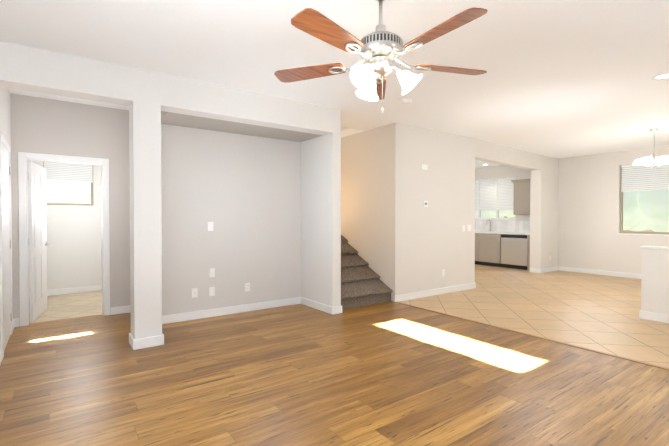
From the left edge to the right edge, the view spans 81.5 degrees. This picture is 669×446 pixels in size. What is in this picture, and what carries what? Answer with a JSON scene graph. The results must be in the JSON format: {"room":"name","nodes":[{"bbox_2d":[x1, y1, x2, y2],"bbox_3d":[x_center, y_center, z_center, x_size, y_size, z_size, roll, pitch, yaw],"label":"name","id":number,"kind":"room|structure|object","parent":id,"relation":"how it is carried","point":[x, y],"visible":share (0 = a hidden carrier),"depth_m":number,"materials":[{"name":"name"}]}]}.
{"room":"living room","nodes":[
{"label":"living room","id":0,"kind":"room"},
{"bbox_2d":[0,87,12,347],"bbox_3d":[-3.386,-0.135,3.874,0.140,2.740,1.560,-1,1,-36],"label":"wall","id":1,"kind":"structure","parent":0,"point":[5,119],"depth_m":4.13,"materials":[{"name":"paint"}]},
{"bbox_2d":[0,347,2,364],"bbox_3d":[-2.916,1.192,3.373,0.016,0.100,0.450,-1,1,-36],"label":"baseboard","id":2,"kind":"structure","parent":1,"relation":"attached to","point":[1,353],"depth_m":3.46,"materials":[{"name":"white wood"}]},
{"bbox_2d":[0,132,11,357],"bbox_3d":[-3.322,0.202,3.925,0.018,2.065,0.940,-1,1,-36],"label":"door frame","id":3,"kind":"structure","parent":1,"relation":"attached to","point":[1,282],"depth_m":3.56,"materials":[{"name":"white wood"}]},
{"bbox_2d":[2,144,11,349],"bbox_3d":[-3.321,0.229,3.927,0.020,1.990,0.812,-1,1,-36],"label":"door","id":4,"kind":"structure","parent":1,"relation":"in","point":[6,171],"depth_m":3.95,"materials":[{"name":"white wood"}]},
{"bbox_2d":[27,160,101,289],"bbox_3d":[-4.454,-0.171,6.667,1.910,2.740,0.120,-1,1,-36],"label":"wall","id":5,"kind":"structure","parent":0,"point":[70,246],"depth_m":6.62,"materials":[{"name":"paint"}]},
{"bbox_2d":[43,162,92,205],"bbox_3d":[-4.513,-0.690,6.596,0.700,0.780,0.075,-1,1,-36],"label":"bathroom window","id":6,"kind":"structure","parent":5,"relation":"in","point":[69,184],"depth_m":6.59,"materials":[{"name":"beige glass"}]},
{"bbox_2d":[44,162,92,182],"bbox_3d":[-4.500,-0.887,6.576,0.680,0.375,0.033,-1,1,-36],"label":"blind","id":7,"kind":"object","parent":6,"relation":"attached to","point":[56,172],"depth_m":6.57,"materials":[{"name":"white plastic"}]},
{"bbox_2d":[47,285,101,295],"bbox_3d":[-4.414,1.150,6.628,1.670,0.100,0.016,-1,1,-36],"label":"baseboard","id":8,"kind":"structure","parent":5,"relation":"attached to","point":[51,292],"depth_m":6.61,"materials":[{"name":"white wood"}]},
{"bbox_2d":[10,93,129,325],"bbox_3d":[-3.304,-0.149,4.968,1.550,2.740,0.120,-1,1,-36],"label":"wall","id":9,"kind":"structure","parent":0,"point":[116,137],"depth_m":4.96,"materials":[{"name":"paint"}]},
{"bbox_2d":[14,318,18,326],"bbox_3d":[-3.749,1.176,4.581,0.044,0.100,0.016,-1,1,-36],"label":"baseboard","id":10,"kind":"structure","parent":9,"relation":"attached to","point":[16,321],"depth_m":4.57,"materials":[{"name":"white wood"}]},
{"bbox_2d":[28,161,49,321],"bbox_3d":[-3.883,0.225,5.087,0.135,1.965,0.771,0,1,-26],"label":"bathroom door","id":11,"kind":"structure","parent":9,"relation":"in","point":[37,242],"depth_m":4.96,"materials":[{"name":"white wood"}]},
{"bbox_2d":[18,152,109,325],"bbox_3d":[-3.385,0.189,4.904,0.930,2.065,0.138,-1,1,-36],"label":"door frame","id":12,"kind":"structure","parent":9,"relation":"attached to","point":[22,238],"depth_m":4.71,"materials":[{"name":"white wood"}]},
{"bbox_2d":[110,305,130,314],"bbox_3d":[-2.802,1.167,5.263,0.410,0.100,0.016,-1,1,-36],"label":"baseboard","id":13,"kind":"structure","parent":9,"relation":"attached to","point":[120,309],"depth_m":5.20,"materials":[{"name":"white wood"}]},
{"bbox_2d":[161,124,300,315],"bbox_3d":[-1.350,0.007,5.293,2.000,2.420,0.120,-1,1,-36],"label":"wall","id":14,"kind":"structure","parent":0,"point":[241,192],"depth_m":5.17,"materials":[{"name":"paint"}]},
{"bbox_2d":[192,288,197,297],"bbox_3d":[-1.770,0.887,4.917,0.072,0.116,0.018,-1,1,-36],"label":"outlet","id":15,"kind":"object","parent":14,"relation":"attached to","point":[194,292],"visible":1,"depth_m":4.92,"materials":[{"name":"white plastic"}]},
{"bbox_2d":[208,222,212,230],"bbox_3d":[-1.606,0.044,5.032,0.072,0.116,0.006,-1,1,-36],"label":"electrical outlet","id":16,"kind":"object","parent":14,"relation":"attached to","point":[210,226],"visible":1,"depth_m":5.03,"materials":[{"name":"white plastic"}]},
{"bbox_2d":[209,268,214,276],"bbox_3d":[-1.591,0.648,5.050,0.072,0.116,0.006,-1,1,-36],"label":"electrical outlet","id":17,"kind":"object","parent":14,"relation":"attached to","point":[211,272],"visible":1,"depth_m":5.05,"materials":[{"name":"white plastic"}]},
{"bbox_2d":[209,287,214,295],"bbox_3d":[-1.595,0.892,5.051,0.072,0.116,0.006,-1,1,-36],"label":"electrical outlet","id":18,"kind":"object","parent":14,"relation":"attached to","point":[211,291],"visible":1,"depth_m":5.05,"materials":[{"name":"white plastic"}]},
{"bbox_2d":[162,297,300,323],"bbox_3d":[-1.310,1.167,5.253,2.000,0.100,0.016,-1,1,-36],"label":"baseboard","id":19,"kind":"structure","parent":14,"relation":"attached to","point":[173,318],"depth_m":5.16,"materials":[{"name":"white wood"}]},
{"bbox_2d":[245,283,249,291],"bbox_3d":[-1.197,0.882,5.335,0.072,0.116,0.008,-1,1,-36],"label":"outlet","id":20,"kind":"object","parent":14,"relation":"attached to","point":[247,286],"visible":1,"depth_m":5.33,"materials":[{"name":"white plastic"}]},
{"bbox_2d":[161,111,322,141],"bbox_3d":[-1.175,-1.360,5.032,2.000,0.320,0.720,-1,1,-36],"label":"ceiling soffit","id":21,"kind":"structure","parent":0,"point":[177,119],"depth_m":4.87,"materials":[{"name":"paint"}]},
{"bbox_2d":[301,108,340,306],"bbox_3d":[-0.481,-0.161,5.911,0.135,2.740,1.750,-1,1,-36],"label":"wall","id":22,"kind":"structure","parent":0,"point":[320,219],"depth_m":5.37,"materials":[{"name":"paint"}]},
{"bbox_2d":[301,297,332,314],"bbox_3d":[-0.261,1.164,5.494,0.016,0.100,0.820,-1,1,-36],"label":"baseboard","id":23,"kind":"structure","parent":22,"relation":"attached to","point":[317,305],"depth_m":5.45,"materials":[{"name":"white wood"}]},
{"bbox_2d":[333,305,341,313],"bbox_3d":[0.042,1.168,5.216,0.151,0.100,0.016,-1,1,-36],"label":"baseboard","id":24,"kind":"structure","parent":22,"relation":"attached to","point":[337,309],"depth_m":5.21,"materials":[{"name":"white wood"}]},
{"bbox_2d":[0,0,668,167],"bbox_3d":[0.959,-1.566,3.941,14.130,0.120,10.840,-1,1,-36],"label":"ceiling","id":25,"kind":"structure","parent":0,"point":[251,45],"depth_m":3.47,"materials":[{"name":"paint"}]},
{"bbox_2d":[0,41,332,134],"bbox_3d":[-1.472,-1.350,4.239,3.410,0.320,0.220,-1,1,-36],"label":"header beam","id":26,"kind":"structure","parent":25,"relation":"attached to","point":[27,68],"depth_m":3.84,"materials":[{"name":"paint"}]},
{"bbox_2d":[274,0,486,114],"bbox_3d":[0.311,-1.081,2.402,1.431,0.809,1.386,-1,1,-36],"label":"ceiling fan","id":27,"kind":"object","parent":25,"relation":"hanging from","point":[379,50],"visible":1,"depth_m":2.35,"materials":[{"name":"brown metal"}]},
{"bbox_2d":[402,99,411,103],"bbox_3d":[0.895,-1.501,4.808,0.130,0.032,0.130,-1,1,-36],"label":"smoke detector","id":28,"kind":"object","parent":25,"relation":"attached to","point":[406,101],"visible":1,"depth_m":4.77,"materials":[{"name":"white plastic"}]},
{"bbox_2d":[633,128,668,168],"bbox_3d":[5.236,-1.212,6.380,0.542,0.649,0.529,-1,1,-36],"label":"dining chandelier","id":29,"kind":"object","parent":25,"relation":"hanging from","point":[652,161],"visible":1,"depth_m":6.33,"materials":[{"name":"silver metal"}]},
{"bbox_2d":[651,73,668,79],"bbox_3d":[3.376,-1.504,3.982,0.200,0.004,0.200,-1,1,-36],"label":"recessed light","id":30,"kind":"object","parent":25,"relation":"in","point":[663,76],"visible":1,"depth_m":3.98,"materials":[{"name":"white"}]},
{"bbox_2d":[0,301,668,445],"bbox_3d":[-0.833,1.291,1.486,8.070,0.050,8.650,-1,1,-36],"label":"floor","id":31,"kind":"structure","parent":0,"point":[390,373],"depth_m":2.98,"materials":[{"name":"brown wood"}]},
{"bbox_2d":[129,101,161,338],"bbox_3d":[-1.923,0.024,3.950,0.250,2.420,0.250,-1,1,-36],"label":"pillar","id":32,"kind":"structure","parent":31,"relation":"on","point":[145,221],"depth_m":3.85,"materials":[{"name":"paint"}]},
{"bbox_2d":[129,333,133,348],"bbox_3d":[-2.031,1.185,3.888,0.016,0.100,0.250,-1,1,-36],"label":"baseboard","id":33,"kind":"structure","parent":32,"relation":"attached to","point":[131,338],"depth_m":3.88,"materials":[{"name":"white wood"}]},
{"bbox_2d":[133,335,163,349],"bbox_3d":[-1.845,1.185,3.857,0.282,0.100,0.016,-1,1,-36],"label":"baseboard","id":34,"kind":"structure","parent":32,"relation":"attached to","point":[146,342],"depth_m":3.85,"materials":[{"name":"white wood"}]},
{"bbox_2d":[341,235,392,308],"bbox_3d":[-0.249,0.659,6.644,1.077,1.080,2.428,-1,1,-36],"label":"carpeted stairs","id":35,"kind":"structure","parent":31,"relation":"on","point":[362,284],"depth_m":5.96,"materials":[{"name":"grey carpet"}]},
{"bbox_2d":[396,302,668,369],"bbox_3d":[2.952,1.242,3.130,0.045,0.006,6.895,-1,1,-36],"label":"transition strip","id":36,"kind":"object","parent":31,"relation":"on","point":[641,362],"depth_m":4.05,"materials":[{"name":"brown wood"}]},
{"bbox_2d":[29,264,668,367],"bbox_3d":[1.007,1.258,4.013,14.010,0.050,10.600,-1,1,-36],"label":"floor","id":37,"kind":"structure","parent":0,"point":[597,312],"depth_m":5.57,"materials":[{"name":"beige tile"}]},
{"bbox_2d":[475,231,478,264],"bbox_3d":[4.015,0.708,11.015,0.652,0.870,0.620,-1,1,-36],"label":"base cabinet","id":38,"kind":"object","parent":37,"relation":"on","point":[476,232],"depth_m":10.63,"materials":[{"name":"beige wood"}]},
{"bbox_2d":[479,231,498,266],"bbox_3d":[4.378,0.714,10.511,0.652,0.870,0.623,-1,1,-36],"label":"base cabinet","id":39,"kind":"object","parent":37,"relation":"on","point":[488,244],"depth_m":10.34,"materials":[{"name":"beige wood"}]},
{"bbox_2d":[499,235,529,270],"bbox_3d":[4.764,0.721,9.976,0.652,0.870,0.697,-1,1,-36],"label":"dishwasher","id":40,"kind":"object","parent":37,"relation":"on","point":[505,244],"depth_m":9.77,"materials":[{"name":"beige metal"}]},
{"bbox_2d":[487,231,529,234],"bbox_3d":[4.153,0.300,10.814,0.658,0.130,3.120,-1,1,-36],"label":"countertop","id":41,"kind":"structure","parent":40,"relation":"on","point":[488,232],"depth_m":10.04,"materials":[{"name":"white stone"}]},
{"bbox_2d":[641,248,668,314],"bbox_3d":[5.258,0.793,3.229,0.140,0.900,4.370,-1,1,-36],"label":"wall","id":42,"kind":"structure","parent":37,"relation":"on","point":[655,283],"depth_m":4.84,"materials":[{"name":"paint"}]},
{"bbox_2d":[639,311,668,322],"bbox_3d":[5.190,1.194,3.195,0.016,0.100,4.386,-1,1,-36],"label":"baseboard","id":43,"kind":"structure","parent":42,"relation":"attached to","point":[652,316],"depth_m":4.84,"materials":[{"name":"white wood"}]},
{"bbox_2d":[640,246,668,249],"bbox_3d":[5.255,0.331,3.228,0.164,0.025,4.382,-1,1,-36],"label":"trim","id":44,"kind":"structure","parent":42,"relation":"on","point":[656,247],"depth_m":4.87,"materials":[{"name":"white wood"}]},
{"bbox_2d":[341,124,388,286],"bbox_3d":[0.219,-0.176,7.031,0.140,2.740,2.350,-1,1,-36],"label":"wall","id":45,"kind":"structure","parent":0,"point":[365,194],"depth_m":6.44,"materials":[{"name":"paint"}]},
{"bbox_2d":[389,122,474,301],"bbox_3d":[1.709,-0.170,6.570,2.020,2.740,0.140,-1,1,-36],"label":"wall","id":46,"kind":"structure","parent":0,"point":[429,243],"depth_m":6.38,"materials":[{"name":"paint"}]},
{"bbox_2d":[422,164,427,169],"bbox_3d":[1.460,-0.906,6.291,0.140,0.085,0.006,-1,1,-36],"label":"sensor box","id":47,"kind":"object","parent":46,"relation":"attached to","point":[424,167],"visible":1,"depth_m":6.29,"materials":[{"name":"white plastic"}]},
{"bbox_2d":[395,283,475,301],"bbox_3d":[1.755,1.151,6.524,2.052,0.100,0.016,-1,1,-36],"label":"baseboard","id":48,"kind":"structure","parent":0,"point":[415,295],"depth_m":6.43,"materials":[{"name":"white wood"}]},
{"bbox_2d":[475,138,540,170],"bbox_3d":[3.608,-1.390,8.144,2.920,0.340,0.500,-1,1,-36],"label":"wall","id":49,"kind":"structure","parent":0,"point":[487,151],"depth_m":7.91,"materials":[{"name":"paint"}]},
{"bbox_2d":[530,155,558,268],"bbox_3d":[5.069,-0.206,9.366,0.860,2.740,0.250,-1,1,-36],"label":"wall","id":50,"kind":"structure","parent":0,"point":[544,191],"depth_m":9.17,"materials":[{"name":"paint"}]},
{"bbox_2d":[529,268,539,272],"bbox_3d":[4.714,1.117,9.127,0.016,0.100,0.250,-1,1,-36],"label":"baseboard","id":51,"kind":"structure","parent":50,"relation":"attached to","point":[534,270],"depth_m":9.13,"materials":[{"name":"white wood"}]},
{"bbox_2d":[540,266,557,272],"bbox_3d":[5.134,1.115,9.265,0.860,0.100,0.016,-1,1,-36],"label":"baseboard","id":52,"kind":"structure","parent":50,"relation":"attached to","point":[545,270],"depth_m":9.25,"materials":[{"name":"white wood"}]},
{"bbox_2d":[475,146,668,273],"bbox_3d":[5.714,-0.205,9.325,0.140,2.740,6.150,-1,1,-36],"label":"wall","id":53,"kind":"structure","parent":0,"point":[589,212],"depth_m":8.88,"materials":[{"name":"paint"}]},
{"bbox_2d":[511,179,529,214],"bbox_3d":[4.988,-0.646,9.911,0.344,0.865,0.700,-1,1,-36],"label":"upper cabinet","id":54,"kind":"object","parent":53,"relation":"attached to","point":[521,204],"depth_m":9.91,"materials":[{"name":"beige wood"}]},
{"bbox_2d":[617,164,668,235],"bbox_3d":[6.873,-0.496,7.660,0.120,1.515,2.140,-1,1,-36],"label":"dining room window","id":55,"kind":"structure","parent":53,"relation":"in","point":[632,181],"depth_m":8.18,"materials":[{"name":"beige"}]},
{"bbox_2d":[621,164,668,191],"bbox_3d":[6.862,-0.961,7.646,0.043,0.575,2.030,-1,1,-36],"label":"blind","id":56,"kind":"object","parent":55,"relation":"attached to","point":[631,182],"depth_m":8.15,"materials":[{"name":"white plastic"}]},
{"label":"outside","id":57,"kind":"structure","parent":0,"visible":0},
{"bbox_3d":[8.261,1.309,12.072,52.000,0.240,50.000,-1,1,-36],"label":"ground","id":58,"kind":"structure","parent":57,"visible":0},
{"bbox_2d":[475,165,668,231],"bbox_3d":[10.516,-1.552,16.473,4.893,5.368,15.915,-1,1,-36],"label":"trees","id":59,"kind":"object","parent":58,"relation":"on","point":[645,210],"visible":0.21,"depth_m":13.41,"materials":[{"name":"green plant"}]},
{"bbox_2d":[623,230,653,231],"bbox_3d":[16.456,0.608,17.966,0.200,1.010,34.000,-1,1,-36],"label":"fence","id":60,"kind":"object","parent":58,"relation":"on","point":[641,231],"depth_m":19.25,"materials":[{"name":"beige"}]},
{"bbox_3d":[8.622,-0.153,5.288,0.140,2.740,3.800,-1,1,-36],"label":"wall","id":61,"kind":"structure","parent":0,"visible":0},
{"bbox_2d":[558,266,641,278],"bbox_3d":[7.581,1.150,6.617,0.016,0.100,7.144,-1,1,-36],"label":"baseboard","id":62,"kind":"structure","parent":61,"relation":"attached to","point":[609,273],"depth_m":8.76,"materials":[{"name":"white wood"}]},
{"bbox_3d":[4.414,0.521,11.140,0.140,1.240,1.700,-1,1,-36],"label":"wall","id":63,"kind":"structure","parent":0,"visible":0},
{"bbox_2d":[475,177,515,220],"bbox_3d":[4.390,-0.666,11.107,0.120,1.185,1.740,-1,1,-36],"label":"kitchen window","id":64,"kind":"structure","parent":63,"relation":"in","point":[489,197],"depth_m":10.91,"materials":[{"name":"white"}]}
]}

